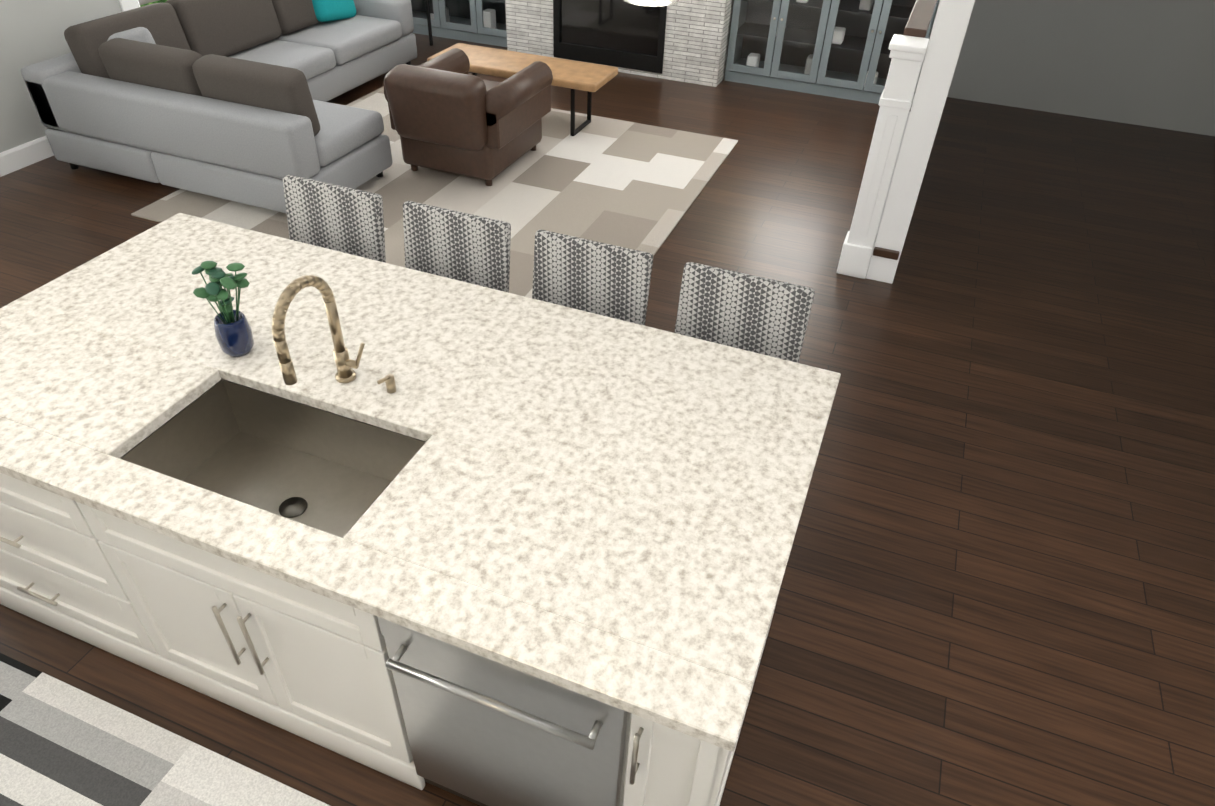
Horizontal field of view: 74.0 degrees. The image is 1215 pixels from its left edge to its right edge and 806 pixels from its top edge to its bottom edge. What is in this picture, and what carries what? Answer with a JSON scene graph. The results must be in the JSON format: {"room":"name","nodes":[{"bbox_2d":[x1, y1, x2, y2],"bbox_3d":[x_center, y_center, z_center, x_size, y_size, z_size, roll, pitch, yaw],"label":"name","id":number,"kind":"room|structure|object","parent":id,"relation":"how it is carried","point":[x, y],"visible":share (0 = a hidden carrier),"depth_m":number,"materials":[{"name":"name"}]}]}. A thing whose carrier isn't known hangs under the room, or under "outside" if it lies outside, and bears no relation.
{"room":"kitchen","nodes":[
{"label":"kitchen","id":0,"kind":"room"},
{"bbox_2d":[0,0,121,152],"bbox_3d":[-4.114,-2.941,4.698,0.160,3.200,9.650,15,41,16],"label":"wall","id":1,"kind":"structure","parent":0,"point":[31,32],"depth_m":5.53,"materials":[{"name":"paint"}]},
{"bbox_2d":[0,136,53,176],"bbox_3d":[-4.057,-1.767,5.684,0.016,0.140,2.160,15,41,16],"label":"baseboard","id":2,"kind":"structure","parent":1,"relation":"attached to","point":[24,155],"depth_m":5.62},
{"bbox_2d":[119,0,132,11],"bbox_3d":[-3.221,-3.982,6.460,0.026,2.660,2.140,15,41,16],"label":"door frame","id":3,"kind":"structure","parent":1,"relation":"attached to","point":[125,5],"depth_m":6.02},
{"bbox_2d":[131,0,139,8],"bbox_3d":[-3.307,-3.967,6.516,0.163,2.554,1.936,15,41,16],"label":"french door","id":4,"kind":"structure","parent":1,"relation":"in","point":[135,3],"depth_m":6.18,"materials":[{"name":"white metal"}]},
{"bbox_2d":[0,33,1214,805],"bbox_3d":[0.275,-0.434,4.463,9.720,0.120,9.650,15,41,16],"label":"floor","id":5,"kind":"structure","parent":0,"point":[998,585],"depth_m":3.59,"materials":[{"name":"brown wood"}]},
{"bbox_2d":[0,653,329,805],"bbox_3d":[-1.019,1.450,1.965,2.810,0.008,1.020,15,41,16],"label":"kitchen rug","id":6,"kind":"object","parent":5,"relation":"on","point":[63,743],"visible":1,"depth_m":2.41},
{"bbox_2d":[283,175,385,262],"bbox_3d":[-1.175,-0.303,3.290,0.488,1.058,0.508,15,41,16],"label":"bar stool","id":7,"kind":"object","parent":5,"relation":"on","point":[347,220],"visible":0.23,"depth_m":3.17,"materials":[{"name":"grey fabric"}]},
{"bbox_2d":[0,377,832,805],"bbox_3d":[-0.776,0.363,2.635,2.614,0.868,1.241,15,41,16],"label":"kitchen island","id":8,"kind":"object","parent":5,"relation":"on","point":[412,707],"depth_m":2.22,"materials":[{"name":"wood"}]},
{"bbox_2d":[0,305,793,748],"bbox_3d":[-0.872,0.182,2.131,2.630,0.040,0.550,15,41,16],"label":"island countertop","id":9,"kind":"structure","parent":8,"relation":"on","point":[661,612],"depth_m":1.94,"materials":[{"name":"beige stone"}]},
{"bbox_2d":[8,213,839,540],"bbox_3d":[-0.631,-0.195,2.609,2.630,0.040,0.760,15,41,16],"label":"island countertop","id":10,"kind":"structure","parent":8,"relation":"on","point":[722,432],"depth_m":2.49,"materials":[{"name":"beige stone"}]},
{"bbox_2d":[192,261,253,356],"bbox_3d":[-1.139,-0.281,2.411,0.140,0.308,0.137,15,41,16],"label":"vase","id":11,"kind":"object","parent":10,"relation":"on","point":[233,333],"visible":1,"depth_m":2.40,"materials":[{"name":"blue ceramic"}]},
{"bbox_2d":[272,275,395,392],"bbox_3d":[-0.749,-0.154,2.210,0.204,0.390,0.257,15,41,16],"label":"kitchen faucet","id":12,"kind":"object","parent":10,"relation":"on","point":[345,365],"visible":1,"depth_m":2.19,"materials":[{"name":"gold metal"}]},
{"bbox_2d":[425,0,432,45],"bbox_3d":[-2.079,-3.795,7.949,0.550,0.569,0.600,15,41,16],"label":"wood side table","id":13,"kind":"object","parent":5,"relation":"on","point":[429,23],"visible":0.19,"depth_m":8.10,"materials":[{"name":"black metal"}]},
{"bbox_2d":[131,86,737,297],"bbox_3d":[-0.995,-1.649,5.795,3.210,0.011,2.980,15,41,16],"label":"living room rug","id":14,"kind":"object","parent":5,"relation":"on","point":[629,185],"visible":0.29,"depth_m":5.59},
{"bbox_2d":[21,0,416,213],"bbox_3d":[-2.237,-2.632,6.207,2.120,0.919,3.200,15,41,16],"label":"sectional sofa","id":15,"kind":"object","parent":14,"relation":"on","point":[226,99],"visible":0.98,"depth_m":5.20,"materials":[{"name":"grey fabric"}]},
{"bbox_2d":[384,48,552,185],"bbox_3d":[-0.986,-2.066,5.708,0.880,0.745,1.031,15,41,16],"label":"leather armchair","id":16,"kind":"object","parent":14,"relation":"on","point":[447,113],"visible":1,"depth_m":5.39,"materials":[{"name":"brown leather"}]},
{"bbox_2d":[427,43,617,135],"bbox_3d":[-0.681,-2.528,6.532,1.450,0.447,0.500,15,41,16],"label":"coffee table","id":17,"kind":"object","parent":14,"relation":"on","point":[589,78],"visible":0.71,"depth_m":6.33,"materials":[{"name":"brown wood"}]},
{"bbox_2d":[403,201,510,292],"bbox_3d":[-0.663,-0.163,3.143,0.488,1.058,0.508,15,41,16],"label":"bar stool","id":18,"kind":"object","parent":5,"relation":"on","point":[459,246],"visible":0.23,"depth_m":3.02,"materials":[{"name":"grey fabric"}]},
{"bbox_2d":[410,0,506,46],"bbox_3d":[-1.636,-4.421,8.294,1.754,1.140,0.543,15,41,16],"label":"sideboard","id":19,"kind":"object","parent":5,"relation":"on","point":[480,21],"visible":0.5,"depth_m":8.28,"materials":[{"name":"wood"}]},
{"bbox_2d":[532,230,652,325],"bbox_3d":[-0.152,-0.023,2.996,0.488,1.058,0.508,15,41,16],"label":"bar stool","id":20,"kind":"object","parent":5,"relation":"on","point":[600,278],"visible":0.21,"depth_m":2.88,"materials":[{"name":"grey fabric"}]},
{"bbox_2d":[674,262,814,362],"bbox_3d":[0.368,0.119,2.846,0.488,1.058,0.508,15,41,16],"label":"bar stool","id":21,"kind":"object","parent":5,"relation":"on","point":[756,314],"visible":0.27,"depth_m":2.73,"materials":[{"name":"grey fabric"}]},
{"bbox_2d":[724,0,938,103],"bbox_3d":[2.007,-3.423,7.245,1.734,1.140,0.543,15,41,16],"label":"display cabinet","id":22,"kind":"object","parent":5,"relation":"on","point":[835,48],"visible":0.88,"depth_m":7.20,"materials":[{"name":"wood"}]},
{"bbox_2d":[837,0,936,278],"bbox_3d":[1.829,-1.712,4.957,0.326,1.345,1.595,15,41,16],"label":"column","id":23,"kind":"structure","parent":5,"relation":"on","point":[908,48],"depth_m":4.36,"materials":[{"name":"white wood"}]},
{"bbox_2d":[505,0,733,86],"bbox_3d":[0.188,-4.666,7.051,2.168,3.200,0.742,15,41,16],"label":"fireplace","id":24,"kind":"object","parent":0,"point":[686,41],"depth_m":7.55,"materials":[{"name":"white brick"}]},
{"bbox_2d":[866,0,974,283],"bbox_3d":[2.358,-3.051,5.165,0.155,3.200,3.760,15,41,16],"label":"wall","id":25,"kind":"structure","parent":0,"point":[950,25],"depth_m":4.22,"materials":[{"name":"white paint"}]},
{"bbox_2d":[915,0,1214,135],"bbox_3d":[2.073,-4.455,6.886,9.400,3.200,0.160,15,41,16],"label":"wall","id":26,"kind":"structure","parent":0,"point":[1149,63],"depth_m":6.92,"materials":[{"name":"paint"}]},
{"bbox_3d":[0.381,-3.014,2.377,9.720,0.120,9.650,15,41,16],"label":"ceiling","id":27,"kind":"structure","parent":0,"visible":0},
{"bbox_2d":[624,0,678,6],"bbox_3d":[0.104,-1.268,1.243,0.128,1.186,0.128,15,41,16],"label":"pendant light","id":28,"kind":"object","parent":27,"relation":"hanging from","point":[653,3],"visible":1,"depth_m":1.57,"materials":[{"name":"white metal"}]},
{"label":"outside","id":29,"kind":"structure","parent":0,"visible":0},
{"bbox_2d":[138,0,158,4],"bbox_3d":[-4.899,-3.111,6.691,2.430,1.190,7.600,15,41,16],"label":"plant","id":30,"kind":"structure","parent":29,"point":[142,2],"depth_m":8.93,"materials":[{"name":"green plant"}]},
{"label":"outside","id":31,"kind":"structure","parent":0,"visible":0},
{"bbox_2d":[140,0,166,6],"bbox_3d":[-9.844,-6.972,9.630,8.500,10.600,23.700,15,41,16],"label":"trees","id":32,"kind":"object","parent":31,"point":[161,1],"depth_m":14.58,"materials":[{"name":"green plant"}]}
]}

